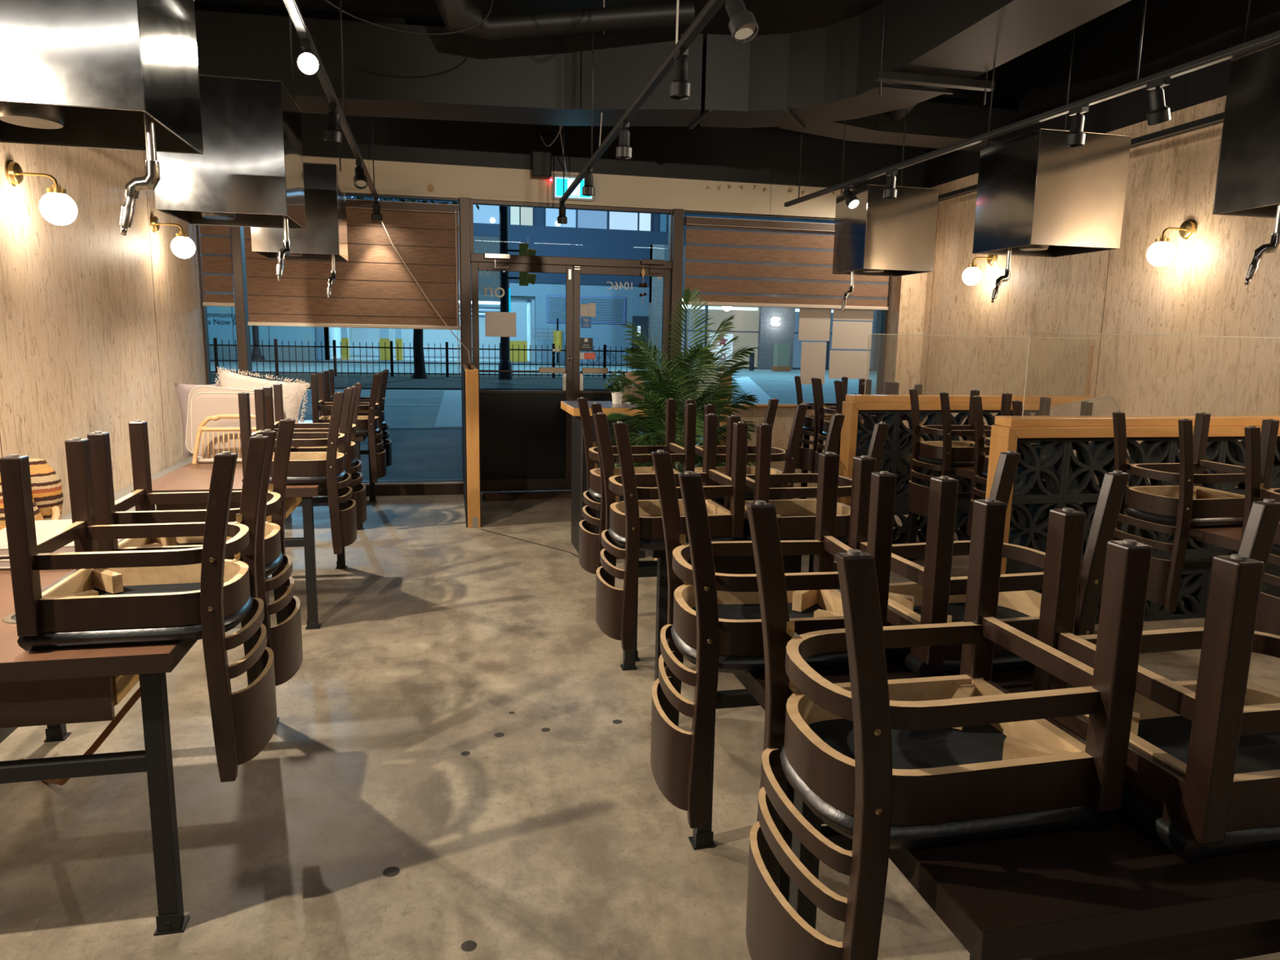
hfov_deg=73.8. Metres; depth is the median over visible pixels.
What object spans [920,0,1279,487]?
wall
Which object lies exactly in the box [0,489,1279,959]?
floor
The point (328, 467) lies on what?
dining chair
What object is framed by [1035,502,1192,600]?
bench
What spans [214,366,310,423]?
throw pillow
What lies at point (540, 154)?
speaker box
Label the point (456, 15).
duct
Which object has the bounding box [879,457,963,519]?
bench
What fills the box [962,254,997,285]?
wall sconce
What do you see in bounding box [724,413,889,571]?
dining chair
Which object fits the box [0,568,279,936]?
dining table
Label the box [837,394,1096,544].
wall
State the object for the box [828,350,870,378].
paper sheet
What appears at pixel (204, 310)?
window
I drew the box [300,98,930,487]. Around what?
wall
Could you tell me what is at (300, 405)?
lane line
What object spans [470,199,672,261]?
window
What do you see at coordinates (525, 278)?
traffic light
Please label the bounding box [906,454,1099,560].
dining table
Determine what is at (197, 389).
cushion
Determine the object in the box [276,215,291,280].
gas pipe
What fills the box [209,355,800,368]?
pavement
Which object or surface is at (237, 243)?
trim
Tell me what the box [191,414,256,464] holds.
rack
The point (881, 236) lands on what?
extractor hood
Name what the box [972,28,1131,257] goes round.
extractor hood
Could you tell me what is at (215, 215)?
cup
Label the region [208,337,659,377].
metal fence
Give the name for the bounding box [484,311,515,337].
paper sheet
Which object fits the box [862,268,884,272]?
cup
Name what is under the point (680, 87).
light
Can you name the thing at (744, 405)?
trim
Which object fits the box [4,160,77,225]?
wall sconce
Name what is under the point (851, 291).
gas pipe
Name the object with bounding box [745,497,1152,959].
dining chair
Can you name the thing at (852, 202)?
light
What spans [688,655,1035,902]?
dining table
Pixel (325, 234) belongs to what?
extractor hood
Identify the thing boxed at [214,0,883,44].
ceiling
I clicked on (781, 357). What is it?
newspaper box
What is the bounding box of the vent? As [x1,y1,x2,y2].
[0,101,65,128]
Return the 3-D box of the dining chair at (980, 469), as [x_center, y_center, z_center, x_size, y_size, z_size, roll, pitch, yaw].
[2.230,-0.055,4.942,0.521,0.843,0.405,-1,9,-12]
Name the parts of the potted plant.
pot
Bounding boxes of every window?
[196,224,211,384]
[346,192,462,483]
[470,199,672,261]
[680,210,890,394]
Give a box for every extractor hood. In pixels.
[0,0,203,154]
[154,14,306,229]
[250,0,348,261]
[832,110,938,276]
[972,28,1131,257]
[1212,0,1279,217]
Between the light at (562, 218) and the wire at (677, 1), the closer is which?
the wire at (677, 1)
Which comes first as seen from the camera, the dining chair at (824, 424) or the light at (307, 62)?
the light at (307, 62)
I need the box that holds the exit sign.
[549,173,599,201]
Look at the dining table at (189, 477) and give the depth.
4.39 m
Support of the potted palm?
on the floor
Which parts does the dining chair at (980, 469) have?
panel, post, post, seat frame, leg, leg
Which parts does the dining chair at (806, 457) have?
post, panel, post, seat frame, leg, leg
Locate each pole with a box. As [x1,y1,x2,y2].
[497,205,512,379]
[552,318,562,363]
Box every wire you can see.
[325,0,493,35]
[540,125,562,146]
[559,125,567,173]
[599,0,604,146]
[675,0,679,44]
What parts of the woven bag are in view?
handle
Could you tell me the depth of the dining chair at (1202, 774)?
1.30 m
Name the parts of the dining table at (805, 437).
leg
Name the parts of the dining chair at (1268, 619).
post, panel, seat frame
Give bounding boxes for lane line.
[300,404,439,405]
[732,376,772,404]
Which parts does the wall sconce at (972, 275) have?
globe, arm, wall plate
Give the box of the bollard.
[749,352,754,370]
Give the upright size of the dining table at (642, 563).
0.750 m
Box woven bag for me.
[0,457,63,530]
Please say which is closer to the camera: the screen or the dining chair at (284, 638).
the dining chair at (284, 638)
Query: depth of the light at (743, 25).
2.91 m
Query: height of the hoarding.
4.500 m
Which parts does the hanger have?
threaded rod, threaded rod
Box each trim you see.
[230,226,252,377]
[318,481,463,496]
[459,197,471,368]
[471,253,671,269]
[668,208,684,389]
[730,404,797,407]
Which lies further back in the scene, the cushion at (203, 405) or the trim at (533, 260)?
the trim at (533, 260)
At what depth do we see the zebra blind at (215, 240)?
7.59 m
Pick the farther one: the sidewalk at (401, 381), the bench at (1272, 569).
the sidewalk at (401, 381)
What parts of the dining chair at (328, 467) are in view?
leg, leg, seat frame, post, post, panel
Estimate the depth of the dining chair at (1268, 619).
3.25 m
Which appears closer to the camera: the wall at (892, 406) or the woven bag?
the woven bag
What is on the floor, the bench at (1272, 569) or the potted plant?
the bench at (1272, 569)
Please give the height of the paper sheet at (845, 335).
0.290 m
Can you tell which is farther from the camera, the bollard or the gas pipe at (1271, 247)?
the bollard
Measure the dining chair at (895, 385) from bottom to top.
0.843 m
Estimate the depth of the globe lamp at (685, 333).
48.41 m
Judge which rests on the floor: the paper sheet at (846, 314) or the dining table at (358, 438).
the dining table at (358, 438)
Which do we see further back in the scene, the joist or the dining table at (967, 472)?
the joist
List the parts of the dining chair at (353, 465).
leg, leg, seat frame, post, post, panel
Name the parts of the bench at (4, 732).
seat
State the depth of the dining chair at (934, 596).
2.01 m
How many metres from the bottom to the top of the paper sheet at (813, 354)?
0.445 m
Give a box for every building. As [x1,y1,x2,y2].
[230,195,668,363]
[648,244,880,370]
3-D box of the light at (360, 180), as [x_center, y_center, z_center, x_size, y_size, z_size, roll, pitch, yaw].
[-1.961,-2.140,5.980,0.095,0.188,0.144,-1,9,-12]
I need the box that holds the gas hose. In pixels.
[18,687,140,785]
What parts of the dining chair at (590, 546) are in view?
post, panel, post, seat frame, leg, rail, leg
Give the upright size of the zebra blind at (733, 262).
0.849 m
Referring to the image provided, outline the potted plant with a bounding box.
[602,369,633,404]
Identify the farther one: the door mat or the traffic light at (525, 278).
the traffic light at (525, 278)
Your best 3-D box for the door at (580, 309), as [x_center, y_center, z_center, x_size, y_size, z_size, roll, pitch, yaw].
[-0.184,-1.035,8.537,0.972,2.295,0.140,-1,9,-12]
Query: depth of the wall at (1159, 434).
4.60 m
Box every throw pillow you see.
[173,382,222,457]
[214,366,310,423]
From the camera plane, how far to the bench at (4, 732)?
5.59 m
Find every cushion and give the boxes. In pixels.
[0,519,120,557]
[0,556,10,568]
[185,385,273,453]
[190,391,275,457]
[1049,395,1129,456]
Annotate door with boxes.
[471,253,573,492]
[572,258,670,466]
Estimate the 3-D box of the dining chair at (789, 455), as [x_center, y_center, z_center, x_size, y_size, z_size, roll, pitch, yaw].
[0.506,0.025,4.259,0.521,0.843,0.405,-1,9,-12]
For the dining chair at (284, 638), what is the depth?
2.70 m
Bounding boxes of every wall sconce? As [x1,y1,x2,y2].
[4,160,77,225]
[149,214,195,258]
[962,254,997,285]
[1146,219,1196,266]
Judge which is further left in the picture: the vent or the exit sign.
the vent
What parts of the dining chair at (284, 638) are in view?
leg, rail, leg, seat frame, post, post, panel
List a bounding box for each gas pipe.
[119,111,160,235]
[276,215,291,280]
[326,254,336,298]
[840,271,853,311]
[991,247,1012,302]
[1244,204,1279,284]
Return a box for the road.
[210,360,876,427]
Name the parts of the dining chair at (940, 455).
post, panel, post, seat frame, leg, rail, leg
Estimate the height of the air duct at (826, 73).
0.556 m
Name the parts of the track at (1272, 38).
hanger rod, hanger rod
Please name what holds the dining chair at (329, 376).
on the dining table at (358, 438)
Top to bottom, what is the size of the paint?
0.001 m
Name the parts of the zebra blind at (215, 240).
rail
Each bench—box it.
[0,457,198,743]
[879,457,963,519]
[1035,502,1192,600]
[1260,562,1279,597]
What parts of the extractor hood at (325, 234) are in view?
hanger rod, hanger rod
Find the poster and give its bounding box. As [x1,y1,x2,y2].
[709,333,733,362]
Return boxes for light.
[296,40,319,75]
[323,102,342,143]
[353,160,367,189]
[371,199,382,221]
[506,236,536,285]
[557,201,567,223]
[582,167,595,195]
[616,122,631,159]
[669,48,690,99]
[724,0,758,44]
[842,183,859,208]
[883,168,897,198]
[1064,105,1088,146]
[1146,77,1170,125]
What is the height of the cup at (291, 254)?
0.165 m
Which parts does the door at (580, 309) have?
push plate, kick panel, closer arm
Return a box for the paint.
[434,390,462,426]
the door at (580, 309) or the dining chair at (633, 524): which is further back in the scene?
the door at (580, 309)
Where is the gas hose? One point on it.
(136, 695)
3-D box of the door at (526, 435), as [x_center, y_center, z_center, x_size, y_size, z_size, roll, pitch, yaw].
[-1.139,-1.018,8.327,0.972,2.295,0.140,-1,9,-12]
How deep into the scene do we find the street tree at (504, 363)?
31.25 m
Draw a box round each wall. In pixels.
[0,142,206,516]
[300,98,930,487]
[461,364,480,528]
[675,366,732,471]
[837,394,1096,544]
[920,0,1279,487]
[985,415,1279,624]
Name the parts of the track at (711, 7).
hanger rod, hanger rod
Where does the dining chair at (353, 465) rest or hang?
on the dining table at (189, 477)
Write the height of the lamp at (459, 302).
0.070 m
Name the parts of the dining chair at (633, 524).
post, panel, post, seat frame, leg, rail, leg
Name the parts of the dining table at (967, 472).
leg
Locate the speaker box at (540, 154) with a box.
[530,133,551,178]
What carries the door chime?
hanging from the door at (580, 309)
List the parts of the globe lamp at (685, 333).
post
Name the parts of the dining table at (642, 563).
leg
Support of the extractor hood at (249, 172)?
hanging from the ceiling
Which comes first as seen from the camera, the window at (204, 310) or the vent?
the vent
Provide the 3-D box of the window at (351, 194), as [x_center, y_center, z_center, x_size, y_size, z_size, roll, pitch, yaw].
[-2.665,-1.298,8.023,1.950,2.690,0.100,-1,9,-12]
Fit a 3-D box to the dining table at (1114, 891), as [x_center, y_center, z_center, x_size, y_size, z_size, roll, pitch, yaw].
[0.728,0.902,1.603,0.740,0.750,0.715,-1,9,-12]
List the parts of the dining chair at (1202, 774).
leg, rail, seat frame, leg, post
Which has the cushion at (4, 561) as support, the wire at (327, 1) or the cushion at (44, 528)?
the cushion at (44, 528)
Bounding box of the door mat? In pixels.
[484,490,571,501]
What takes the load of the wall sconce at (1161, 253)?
attached to the wall at (1202, 295)
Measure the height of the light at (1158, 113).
0.190 m
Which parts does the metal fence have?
fence post, fence post, fence post, fence post, fence post, fence post, fence post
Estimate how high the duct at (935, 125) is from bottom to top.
0.565 m
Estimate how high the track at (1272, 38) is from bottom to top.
1.322 m
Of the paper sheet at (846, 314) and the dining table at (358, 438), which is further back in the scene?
the paper sheet at (846, 314)
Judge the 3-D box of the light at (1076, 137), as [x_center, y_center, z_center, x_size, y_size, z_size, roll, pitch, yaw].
[2.231,-1.801,4.351,0.091,0.184,0.099,-1,9,-12]
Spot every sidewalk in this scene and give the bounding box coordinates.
[210,372,660,391]
[360,429,462,480]
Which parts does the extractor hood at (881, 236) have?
hanger rod, hanger rod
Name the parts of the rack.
rail, cross rail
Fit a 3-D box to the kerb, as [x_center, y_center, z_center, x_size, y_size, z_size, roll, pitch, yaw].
[-3.203,-0.857,14.480,120.000,0.048,0.150,-1,9,-12]
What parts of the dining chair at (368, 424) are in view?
leg, leg, seat frame, post, post, panel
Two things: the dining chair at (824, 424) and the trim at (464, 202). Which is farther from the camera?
the trim at (464, 202)
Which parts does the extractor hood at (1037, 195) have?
hanger rod, hanger rod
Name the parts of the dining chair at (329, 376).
leg, leg, seat frame, post, post, panel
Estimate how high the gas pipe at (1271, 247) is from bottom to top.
0.932 m
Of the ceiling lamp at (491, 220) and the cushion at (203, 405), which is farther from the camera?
the ceiling lamp at (491, 220)
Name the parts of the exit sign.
lit panel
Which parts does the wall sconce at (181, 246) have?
wall plate, arm, globe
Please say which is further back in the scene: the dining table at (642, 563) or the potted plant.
the potted plant
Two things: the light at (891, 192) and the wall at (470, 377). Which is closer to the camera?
the light at (891, 192)
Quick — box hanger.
[874,0,995,104]
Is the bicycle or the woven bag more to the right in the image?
the bicycle
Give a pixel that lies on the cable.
(373, 197)
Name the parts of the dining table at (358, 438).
leg, leg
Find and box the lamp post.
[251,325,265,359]
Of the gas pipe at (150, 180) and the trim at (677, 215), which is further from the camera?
the trim at (677, 215)
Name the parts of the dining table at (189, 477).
leg, leg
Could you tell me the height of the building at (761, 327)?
7.000 m
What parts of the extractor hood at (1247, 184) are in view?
hanger rod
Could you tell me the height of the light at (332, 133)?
0.187 m
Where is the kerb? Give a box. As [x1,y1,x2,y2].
[388,427,462,429]
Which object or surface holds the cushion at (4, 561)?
on the dining table at (55, 688)
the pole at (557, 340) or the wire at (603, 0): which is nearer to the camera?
the wire at (603, 0)
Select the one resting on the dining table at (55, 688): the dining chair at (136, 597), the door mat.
the dining chair at (136, 597)
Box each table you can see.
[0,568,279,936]
[131,459,347,629]
[297,420,377,529]
[560,400,648,559]
[620,547,813,725]
[634,502,724,661]
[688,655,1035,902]
[788,684,1279,959]
[800,434,924,498]
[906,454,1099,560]
[1120,508,1277,569]
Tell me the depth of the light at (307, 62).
3.52 m
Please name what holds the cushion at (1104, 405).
on the dining table at (967, 472)
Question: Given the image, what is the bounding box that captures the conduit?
[937,111,1224,201]
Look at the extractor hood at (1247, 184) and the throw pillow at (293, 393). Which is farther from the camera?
the throw pillow at (293, 393)
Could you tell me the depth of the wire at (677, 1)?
3.75 m
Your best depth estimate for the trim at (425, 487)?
8.24 m
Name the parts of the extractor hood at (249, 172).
hanger rod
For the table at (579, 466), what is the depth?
5.94 m
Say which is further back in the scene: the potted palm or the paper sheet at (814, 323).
the paper sheet at (814, 323)
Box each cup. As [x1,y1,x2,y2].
[200,211,235,219]
[288,253,302,256]
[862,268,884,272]
[1018,244,1048,250]
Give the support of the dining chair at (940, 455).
on the dining table at (967, 472)
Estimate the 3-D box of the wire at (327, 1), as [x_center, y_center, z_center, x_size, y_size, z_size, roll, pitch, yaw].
[-1.530,-2.912,5.090,1.308,0.428,0.010,-1,9,-12]
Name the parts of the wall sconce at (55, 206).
wall plate, arm, globe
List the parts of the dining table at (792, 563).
leg, leg, leg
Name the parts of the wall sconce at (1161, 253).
globe, arm, wall plate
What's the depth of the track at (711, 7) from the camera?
4.19 m
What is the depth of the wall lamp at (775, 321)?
50.83 m
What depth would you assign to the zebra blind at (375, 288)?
7.87 m
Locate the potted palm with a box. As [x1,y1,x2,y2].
[604,287,759,559]
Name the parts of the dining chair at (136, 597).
leg, rail, leg, seat frame, post, post, panel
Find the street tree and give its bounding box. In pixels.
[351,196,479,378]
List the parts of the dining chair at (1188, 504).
post, panel, post, seat frame, leg, rail, leg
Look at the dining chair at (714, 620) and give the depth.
1.99 m
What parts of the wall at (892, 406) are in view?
post, rail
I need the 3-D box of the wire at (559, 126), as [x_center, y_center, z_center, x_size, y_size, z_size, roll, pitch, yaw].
[-0.693,-3.232,7.658,0.025,0.804,0.632,1,9,0]
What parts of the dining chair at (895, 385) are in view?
post, post, seat frame, leg, leg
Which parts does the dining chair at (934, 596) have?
leg, rail, leg, seat frame, post, post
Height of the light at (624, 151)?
0.184 m
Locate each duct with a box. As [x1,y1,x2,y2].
[195,0,1131,128]
[434,0,694,39]
[777,101,1016,151]
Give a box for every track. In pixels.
[282,0,379,201]
[559,0,725,203]
[783,0,1279,206]
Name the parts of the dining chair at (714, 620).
post, panel, post, seat frame, leg, rail, leg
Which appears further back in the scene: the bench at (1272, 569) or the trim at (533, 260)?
the trim at (533, 260)
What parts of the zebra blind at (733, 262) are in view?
rail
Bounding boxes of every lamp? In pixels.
[458,302,500,304]
[489,217,495,222]
[682,298,691,355]
[770,316,780,325]
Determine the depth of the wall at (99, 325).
5.29 m
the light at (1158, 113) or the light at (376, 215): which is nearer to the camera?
the light at (1158, 113)
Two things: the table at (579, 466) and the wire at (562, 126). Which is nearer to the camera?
the table at (579, 466)
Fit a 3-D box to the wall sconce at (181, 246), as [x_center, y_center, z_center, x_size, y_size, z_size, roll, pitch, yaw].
[-3.533,-1.843,6.462,0.283,0.313,0.166,-1,9,-12]
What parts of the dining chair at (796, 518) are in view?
leg, rail, leg, seat frame, post, panel, post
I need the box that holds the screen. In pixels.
[884,333,1093,395]
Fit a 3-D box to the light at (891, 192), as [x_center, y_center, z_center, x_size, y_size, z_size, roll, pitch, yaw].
[1.763,-2.076,5.987,0.091,0.184,0.099,-1,9,-12]
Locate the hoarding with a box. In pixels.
[206,288,315,360]
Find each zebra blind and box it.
[199,224,235,306]
[244,198,461,377]
[683,216,888,310]
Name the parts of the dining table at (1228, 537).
leg, leg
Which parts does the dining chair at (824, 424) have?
panel, post, post, seat frame, leg, leg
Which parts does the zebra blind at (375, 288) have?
rail, pull chain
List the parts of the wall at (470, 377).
foot plate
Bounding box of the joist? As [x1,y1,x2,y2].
[194,0,972,97]
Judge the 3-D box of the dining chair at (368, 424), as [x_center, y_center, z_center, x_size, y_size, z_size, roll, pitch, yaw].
[-2.279,-0.423,6.708,0.521,0.843,0.405,-1,9,-12]
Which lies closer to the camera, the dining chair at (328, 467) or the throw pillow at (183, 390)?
the dining chair at (328, 467)
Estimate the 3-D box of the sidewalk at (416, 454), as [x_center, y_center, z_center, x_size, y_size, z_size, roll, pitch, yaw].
[-2.544,-0.236,11.538,120.000,0.290,6.200,-1,9,-12]
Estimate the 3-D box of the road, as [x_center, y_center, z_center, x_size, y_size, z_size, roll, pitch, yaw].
[-7.316,-3.794,32.925,120.000,0.280,38.200,-1,9,-12]
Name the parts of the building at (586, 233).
steel door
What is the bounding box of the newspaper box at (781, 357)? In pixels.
[771,342,790,371]
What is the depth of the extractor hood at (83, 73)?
2.25 m
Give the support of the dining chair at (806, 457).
on the dining table at (805, 437)
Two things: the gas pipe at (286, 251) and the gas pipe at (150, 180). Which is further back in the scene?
the gas pipe at (286, 251)
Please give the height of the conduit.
0.050 m
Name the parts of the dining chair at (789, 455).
leg, leg, seat frame, post, post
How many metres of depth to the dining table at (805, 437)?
7.85 m
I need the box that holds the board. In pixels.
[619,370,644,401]
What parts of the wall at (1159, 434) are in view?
post, rail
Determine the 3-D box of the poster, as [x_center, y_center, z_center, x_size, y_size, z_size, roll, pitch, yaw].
[4.818,-7.834,50.629,1.450,1.700,0.090,-1,9,-12]
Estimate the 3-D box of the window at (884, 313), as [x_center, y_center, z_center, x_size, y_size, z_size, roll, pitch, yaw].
[1.511,-1.742,8.881,2.290,1.940,0.100,-1,9,-12]
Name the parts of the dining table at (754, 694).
leg, leg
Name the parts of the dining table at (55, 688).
leg, leg, leg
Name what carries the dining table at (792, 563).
on the floor
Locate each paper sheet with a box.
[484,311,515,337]
[798,307,831,341]
[800,342,826,384]
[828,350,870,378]
[831,320,872,349]
[832,308,873,320]
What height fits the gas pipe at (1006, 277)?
0.932 m
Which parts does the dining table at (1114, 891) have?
leg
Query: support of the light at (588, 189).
hanging from the track at (711, 7)
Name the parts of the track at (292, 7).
hanger rod, hanger rod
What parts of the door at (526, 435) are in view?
closer arm, kick panel, push plate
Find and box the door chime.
[637,268,648,302]
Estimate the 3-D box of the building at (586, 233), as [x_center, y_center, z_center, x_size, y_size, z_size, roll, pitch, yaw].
[-28.411,-15.084,58.517,60.200,13.000,14.600,-1,9,-12]
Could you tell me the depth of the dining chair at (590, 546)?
4.07 m
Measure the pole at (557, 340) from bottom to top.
2.900 m
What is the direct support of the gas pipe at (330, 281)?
attached to the extractor hood at (325, 234)
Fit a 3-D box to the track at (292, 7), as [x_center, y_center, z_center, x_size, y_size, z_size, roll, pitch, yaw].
[-1.305,-2.426,3.125,0.040,1.322,9.361,-1,9,-13]
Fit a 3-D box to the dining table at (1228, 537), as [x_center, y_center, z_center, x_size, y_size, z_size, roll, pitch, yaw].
[2.808,0.596,3.715,0.780,0.750,1.200,-1,9,-12]
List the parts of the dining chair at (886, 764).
post, panel, post, seat frame, leg, rail, leg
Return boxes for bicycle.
[588,346,614,363]
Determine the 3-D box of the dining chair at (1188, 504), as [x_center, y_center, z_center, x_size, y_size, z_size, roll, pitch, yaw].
[2.463,0.123,3.871,0.521,0.843,0.405,-1,9,-12]
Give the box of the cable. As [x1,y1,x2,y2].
[373,197,470,363]
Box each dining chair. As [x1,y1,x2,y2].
[0,434,277,782]
[87,417,302,685]
[237,387,356,554]
[262,382,366,524]
[310,371,386,482]
[323,368,391,466]
[577,396,696,573]
[593,412,748,650]
[650,449,897,828]
[683,398,808,502]
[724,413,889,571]
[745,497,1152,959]
[794,375,866,473]
[813,377,892,473]
[839,380,922,450]
[848,450,1129,677]
[906,388,1012,516]
[967,395,1093,544]
[1032,498,1279,862]
[1102,411,1279,612]
[1240,425,1279,635]

